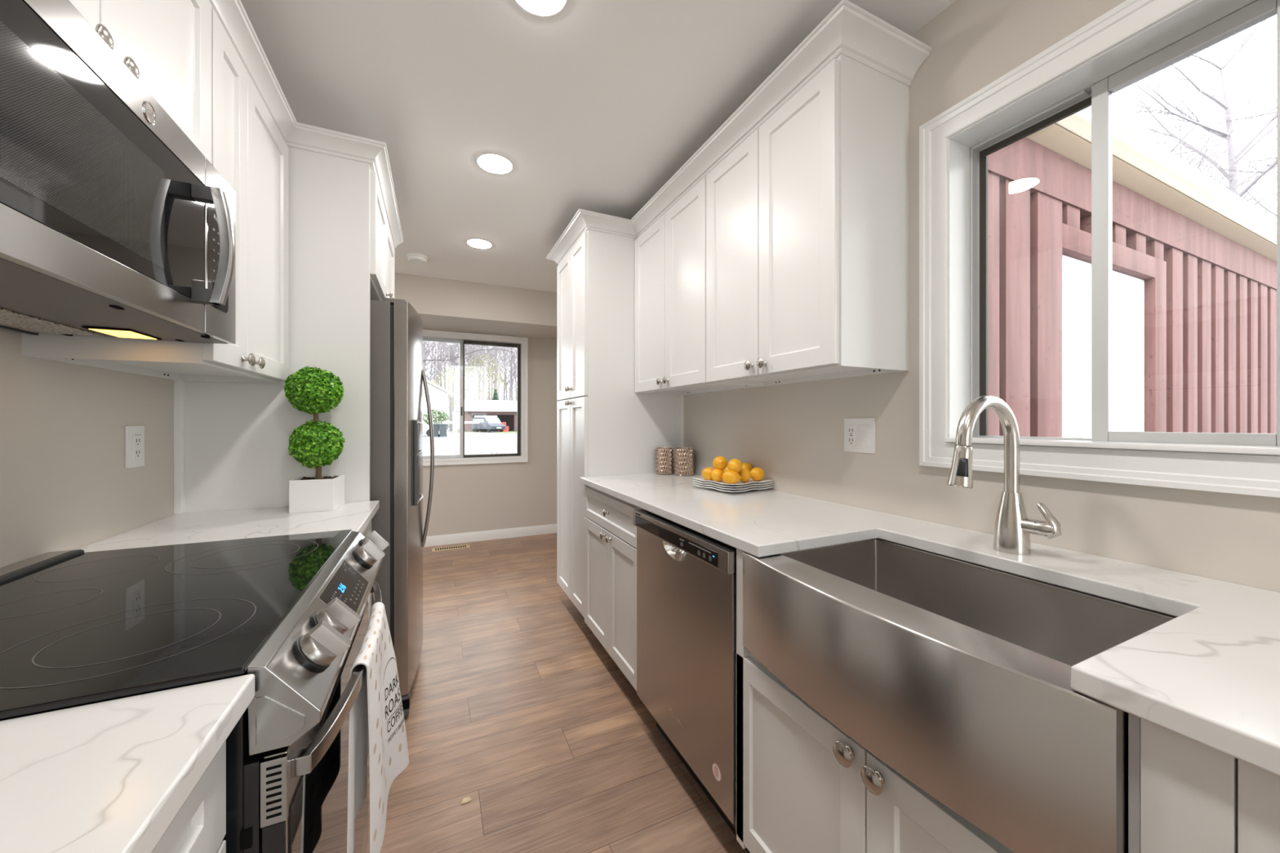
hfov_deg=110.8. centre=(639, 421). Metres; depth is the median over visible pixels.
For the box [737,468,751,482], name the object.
lemon
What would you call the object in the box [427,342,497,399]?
bare tree
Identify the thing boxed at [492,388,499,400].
evergreen tree
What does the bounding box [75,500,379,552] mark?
countertop
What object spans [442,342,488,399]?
bare tree
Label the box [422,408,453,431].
shrub
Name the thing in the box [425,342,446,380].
bare tree
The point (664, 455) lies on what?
candle holder
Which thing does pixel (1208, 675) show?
countertop
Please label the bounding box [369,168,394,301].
upper cabinet
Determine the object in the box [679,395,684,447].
trim
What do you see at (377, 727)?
dish towel
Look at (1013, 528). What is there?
faucet
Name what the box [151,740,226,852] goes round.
base cabinet
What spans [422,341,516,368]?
street tree
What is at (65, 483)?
wall
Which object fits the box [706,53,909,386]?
upper cabinet
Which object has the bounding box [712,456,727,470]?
lemon
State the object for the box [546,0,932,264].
crown molding
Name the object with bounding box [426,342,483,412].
bare tree
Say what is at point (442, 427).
trash bin
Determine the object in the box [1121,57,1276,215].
bare tree
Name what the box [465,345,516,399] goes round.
bare tree
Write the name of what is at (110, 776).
countertop
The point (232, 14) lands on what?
crown molding
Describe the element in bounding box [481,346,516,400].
bare tree
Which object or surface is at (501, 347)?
bare tree
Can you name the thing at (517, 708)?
floor
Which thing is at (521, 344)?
window
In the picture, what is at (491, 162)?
recessed light
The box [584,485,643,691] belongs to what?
base cabinet
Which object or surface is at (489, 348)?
bare tree
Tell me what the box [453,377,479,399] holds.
bare tree
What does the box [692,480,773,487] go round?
plate
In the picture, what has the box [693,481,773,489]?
plate
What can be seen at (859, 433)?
outlet
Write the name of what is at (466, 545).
floor vent
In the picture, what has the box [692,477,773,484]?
plate
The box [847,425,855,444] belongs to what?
receptacle
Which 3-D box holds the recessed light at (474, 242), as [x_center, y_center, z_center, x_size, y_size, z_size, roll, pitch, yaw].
[-1.093,-1.209,3.009,0.172,0.010,0.172,0,0,-25]
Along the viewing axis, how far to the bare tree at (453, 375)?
74.93 m
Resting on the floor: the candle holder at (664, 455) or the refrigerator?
the refrigerator
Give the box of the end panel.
[183,146,369,513]
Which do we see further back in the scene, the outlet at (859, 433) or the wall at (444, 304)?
the wall at (444, 304)
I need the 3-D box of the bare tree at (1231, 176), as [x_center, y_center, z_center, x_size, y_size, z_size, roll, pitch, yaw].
[18.994,-6.145,14.296,11.542,15.341,9.284,0,0,-21]
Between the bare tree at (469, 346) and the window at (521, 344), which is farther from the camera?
the bare tree at (469, 346)
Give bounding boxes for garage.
[454,400,516,431]
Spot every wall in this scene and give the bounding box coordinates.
[0,328,173,568]
[394,272,556,339]
[422,337,557,536]
[684,0,1279,592]
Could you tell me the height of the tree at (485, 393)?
10.888 m
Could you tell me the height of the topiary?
0.494 m
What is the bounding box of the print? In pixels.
[711,763,720,782]
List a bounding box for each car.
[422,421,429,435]
[471,415,506,432]
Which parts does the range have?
vent trim, knob, control panel, knob, oven door, door glass, handle, knob, storage drawer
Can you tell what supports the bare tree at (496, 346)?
on the ground
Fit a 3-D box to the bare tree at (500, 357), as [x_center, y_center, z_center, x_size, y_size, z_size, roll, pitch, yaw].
[-22.025,-12.192,69.282,12.468,27.033,15.532,0,0,-19]
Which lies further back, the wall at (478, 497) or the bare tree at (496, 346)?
the bare tree at (496, 346)
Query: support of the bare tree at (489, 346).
on the ground
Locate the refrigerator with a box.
[369,297,434,717]
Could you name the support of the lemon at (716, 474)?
on the plate at (751, 481)
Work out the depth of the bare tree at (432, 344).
74.95 m
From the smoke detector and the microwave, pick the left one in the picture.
the microwave
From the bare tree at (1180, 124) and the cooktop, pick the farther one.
the bare tree at (1180, 124)
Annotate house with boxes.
[422,379,453,431]
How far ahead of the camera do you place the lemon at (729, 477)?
1.85 m
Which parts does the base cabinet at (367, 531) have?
drawer, door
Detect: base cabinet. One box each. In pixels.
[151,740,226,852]
[361,520,371,619]
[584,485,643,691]
[736,548,1140,852]
[1140,718,1279,852]
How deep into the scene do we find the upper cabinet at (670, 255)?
2.16 m
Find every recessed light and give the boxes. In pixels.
[466,238,493,248]
[475,152,514,173]
[513,0,568,17]
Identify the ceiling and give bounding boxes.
[240,0,955,292]
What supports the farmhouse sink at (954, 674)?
in the countertop at (1208, 675)
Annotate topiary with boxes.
[283,366,345,513]
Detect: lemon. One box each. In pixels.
[702,466,714,480]
[711,468,724,481]
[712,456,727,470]
[722,470,741,484]
[728,458,742,472]
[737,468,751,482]
[742,462,752,471]
[750,466,764,480]
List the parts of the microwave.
filter rail, handle mount, handle mount, handle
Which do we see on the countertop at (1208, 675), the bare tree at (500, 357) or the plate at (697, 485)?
the plate at (697, 485)
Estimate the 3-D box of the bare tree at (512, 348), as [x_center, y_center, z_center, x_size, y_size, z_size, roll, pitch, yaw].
[-21.850,-7.354,78.703,9.969,17.350,8.002,0,0,32]
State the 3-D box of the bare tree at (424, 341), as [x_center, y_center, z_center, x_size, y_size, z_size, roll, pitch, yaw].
[-39.510,-11.610,77.780,14.863,25.868,11.931,0,0,-18]
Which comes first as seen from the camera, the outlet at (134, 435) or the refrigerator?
the outlet at (134, 435)
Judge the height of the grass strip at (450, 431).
0.050 m
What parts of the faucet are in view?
spout, handle, lever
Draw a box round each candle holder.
[655,447,673,475]
[674,447,693,475]
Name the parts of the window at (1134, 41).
track frame, sliding sash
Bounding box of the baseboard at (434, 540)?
[424,524,556,546]
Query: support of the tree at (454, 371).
on the ground
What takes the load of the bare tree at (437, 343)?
on the ground
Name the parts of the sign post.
post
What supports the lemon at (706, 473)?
on the plate at (751, 481)
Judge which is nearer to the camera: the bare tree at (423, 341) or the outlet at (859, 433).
the outlet at (859, 433)
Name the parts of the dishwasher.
pocket handle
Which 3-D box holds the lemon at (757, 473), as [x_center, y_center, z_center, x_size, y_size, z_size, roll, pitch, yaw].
[0.523,0.234,1.973,0.068,0.061,0.068,0,0,-3]
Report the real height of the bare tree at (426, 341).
37.108 m
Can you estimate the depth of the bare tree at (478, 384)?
73.61 m
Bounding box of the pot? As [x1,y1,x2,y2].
[288,475,344,513]
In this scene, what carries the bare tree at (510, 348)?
on the ground
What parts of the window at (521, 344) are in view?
fixed frame, screen frame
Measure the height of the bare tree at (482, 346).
22.416 m
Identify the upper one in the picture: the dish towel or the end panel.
the end panel
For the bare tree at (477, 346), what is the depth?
90.69 m
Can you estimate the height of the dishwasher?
0.872 m
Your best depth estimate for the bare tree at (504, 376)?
80.36 m
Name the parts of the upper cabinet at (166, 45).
door, knob, knob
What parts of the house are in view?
pane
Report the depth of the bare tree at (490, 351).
68.80 m
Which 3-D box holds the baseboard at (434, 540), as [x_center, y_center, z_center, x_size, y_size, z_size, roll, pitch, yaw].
[-2.615,1.167,4.060,4.059,0.097,0.014,0,0,-25]
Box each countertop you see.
[0,674,254,852]
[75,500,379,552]
[580,471,1279,776]
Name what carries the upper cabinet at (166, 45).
attached to the wall at (65, 483)
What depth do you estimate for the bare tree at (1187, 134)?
15.45 m
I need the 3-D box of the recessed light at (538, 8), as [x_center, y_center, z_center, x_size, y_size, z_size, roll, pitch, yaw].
[-0.284,-1.209,1.240,0.172,0.010,0.172,0,0,-25]
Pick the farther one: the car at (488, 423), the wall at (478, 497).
the car at (488, 423)
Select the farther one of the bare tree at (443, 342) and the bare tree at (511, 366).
the bare tree at (443, 342)
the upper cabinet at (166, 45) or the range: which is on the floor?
the range
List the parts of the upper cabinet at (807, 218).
door, knob, knob, door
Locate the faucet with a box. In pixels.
[946,395,1061,555]
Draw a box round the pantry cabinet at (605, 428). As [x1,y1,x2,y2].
[556,229,679,617]
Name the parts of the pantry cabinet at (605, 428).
door, door, door, door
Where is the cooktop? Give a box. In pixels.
[0,529,351,719]
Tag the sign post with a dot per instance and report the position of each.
(455, 422)
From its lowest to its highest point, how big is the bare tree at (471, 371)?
10.819 m
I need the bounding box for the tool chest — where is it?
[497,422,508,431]
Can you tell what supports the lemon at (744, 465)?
on the plate at (751, 481)
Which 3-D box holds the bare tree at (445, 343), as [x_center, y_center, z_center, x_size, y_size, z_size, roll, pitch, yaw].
[-36.603,-11.079,80.784,14.466,24.811,13.274,0,0,-17]
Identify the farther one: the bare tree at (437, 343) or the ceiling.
the bare tree at (437, 343)
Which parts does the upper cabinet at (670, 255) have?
door, knob, knob, door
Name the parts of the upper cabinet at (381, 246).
door, knob, door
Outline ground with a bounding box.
[422,425,516,455]
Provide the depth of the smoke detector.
3.21 m
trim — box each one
[173,379,184,514]
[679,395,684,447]
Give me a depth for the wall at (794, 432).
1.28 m
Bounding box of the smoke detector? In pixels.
[406,253,428,264]
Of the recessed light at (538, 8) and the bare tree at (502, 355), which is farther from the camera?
the bare tree at (502, 355)
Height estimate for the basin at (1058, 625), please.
0.232 m
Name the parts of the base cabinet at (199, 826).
door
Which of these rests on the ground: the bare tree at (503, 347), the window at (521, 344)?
the bare tree at (503, 347)
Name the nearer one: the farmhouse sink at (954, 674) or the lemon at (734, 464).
the farmhouse sink at (954, 674)
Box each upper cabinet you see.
[21,8,288,383]
[69,0,211,163]
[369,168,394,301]
[634,176,762,395]
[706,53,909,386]
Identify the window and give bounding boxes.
[422,328,528,466]
[919,0,1279,497]
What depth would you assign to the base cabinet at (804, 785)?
0.93 m
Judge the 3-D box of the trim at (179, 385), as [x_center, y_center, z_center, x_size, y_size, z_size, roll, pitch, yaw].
[-1.515,0.082,1.453,0.020,0.441,0.021,0,0,-25]
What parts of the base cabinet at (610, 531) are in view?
door, knob, knob, knob, drawer, door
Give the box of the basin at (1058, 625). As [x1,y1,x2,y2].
[781,537,1176,666]
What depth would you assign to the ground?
25.09 m
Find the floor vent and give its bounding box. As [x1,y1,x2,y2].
[431,544,470,551]
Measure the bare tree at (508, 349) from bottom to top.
37.874 m
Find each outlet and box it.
[124,425,144,468]
[844,417,875,453]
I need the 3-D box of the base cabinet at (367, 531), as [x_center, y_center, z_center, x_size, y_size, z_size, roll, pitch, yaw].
[-1.154,0.774,1.342,0.579,0.884,0.521,0,0,-25]
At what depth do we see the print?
1.24 m
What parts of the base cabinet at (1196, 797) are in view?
door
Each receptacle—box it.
[133,434,141,458]
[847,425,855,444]
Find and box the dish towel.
[346,602,408,852]
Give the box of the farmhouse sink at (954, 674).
[742,537,1176,852]
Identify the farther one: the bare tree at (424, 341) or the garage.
the bare tree at (424, 341)
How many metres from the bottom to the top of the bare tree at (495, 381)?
28.034 m
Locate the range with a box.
[0,529,388,852]
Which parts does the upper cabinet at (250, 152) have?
door, knob, knob, door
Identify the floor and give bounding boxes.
[366,533,747,852]
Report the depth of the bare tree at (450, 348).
70.17 m
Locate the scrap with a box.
[461,795,471,804]
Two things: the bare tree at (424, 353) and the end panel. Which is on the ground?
the bare tree at (424, 353)
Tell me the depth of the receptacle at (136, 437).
1.25 m
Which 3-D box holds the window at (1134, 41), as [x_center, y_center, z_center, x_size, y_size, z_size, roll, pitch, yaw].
[1.075,-0.383,1.057,0.180,1.030,0.711,0,0,-25]
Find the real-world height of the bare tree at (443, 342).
31.484 m
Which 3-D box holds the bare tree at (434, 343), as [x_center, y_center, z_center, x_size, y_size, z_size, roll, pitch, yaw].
[-44.587,-14.380,99.006,18.319,31.420,16.810,0,0,43]
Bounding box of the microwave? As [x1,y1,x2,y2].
[0,0,235,343]
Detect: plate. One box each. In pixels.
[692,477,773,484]
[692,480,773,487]
[692,484,773,492]
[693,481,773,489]
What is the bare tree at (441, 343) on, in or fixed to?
on the ground
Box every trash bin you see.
[432,422,439,436]
[438,422,447,436]
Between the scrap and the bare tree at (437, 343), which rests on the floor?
the scrap
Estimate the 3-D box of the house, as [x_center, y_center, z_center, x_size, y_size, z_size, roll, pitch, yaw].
[-31.586,-2.664,60.175,10.200,7.800,9.000,0,0,-31]
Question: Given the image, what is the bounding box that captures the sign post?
[442,412,479,454]
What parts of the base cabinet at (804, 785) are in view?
door, knob, knob, door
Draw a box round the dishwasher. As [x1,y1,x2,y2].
[633,509,750,852]
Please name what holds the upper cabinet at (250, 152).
attached to the wall at (65, 483)
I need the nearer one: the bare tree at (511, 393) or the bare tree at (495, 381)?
the bare tree at (511, 393)
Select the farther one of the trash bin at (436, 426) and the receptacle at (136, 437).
the trash bin at (436, 426)
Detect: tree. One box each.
[422,341,443,371]
[422,341,445,377]
[422,341,448,378]
[422,341,456,386]
[422,341,458,384]
[422,341,466,386]
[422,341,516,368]
[422,342,471,385]
[422,342,479,420]
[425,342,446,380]
[426,342,459,389]
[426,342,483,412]
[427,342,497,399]
[434,342,457,390]
[435,346,496,399]
[435,366,471,431]
[440,342,480,426]
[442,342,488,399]
[443,343,478,429]
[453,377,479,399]
[455,346,499,399]
[464,354,506,399]
[465,344,498,399]
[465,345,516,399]
[466,346,508,399]
[466,347,504,398]
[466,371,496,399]
[467,384,484,399]
[469,344,516,399]
[471,347,510,392]
[476,346,508,398]
[477,346,515,399]
[480,376,504,399]
[481,345,516,400]
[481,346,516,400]
[486,355,515,397]
[491,348,516,400]
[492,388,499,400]
[493,346,516,375]
[496,348,516,398]
[498,374,516,400]
[502,346,516,359]
[506,349,515,398]
[1112,19,1276,218]
[1118,60,1276,204]
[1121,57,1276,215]
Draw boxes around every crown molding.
[208,0,403,248]
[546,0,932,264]
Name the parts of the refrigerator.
door, handle, handle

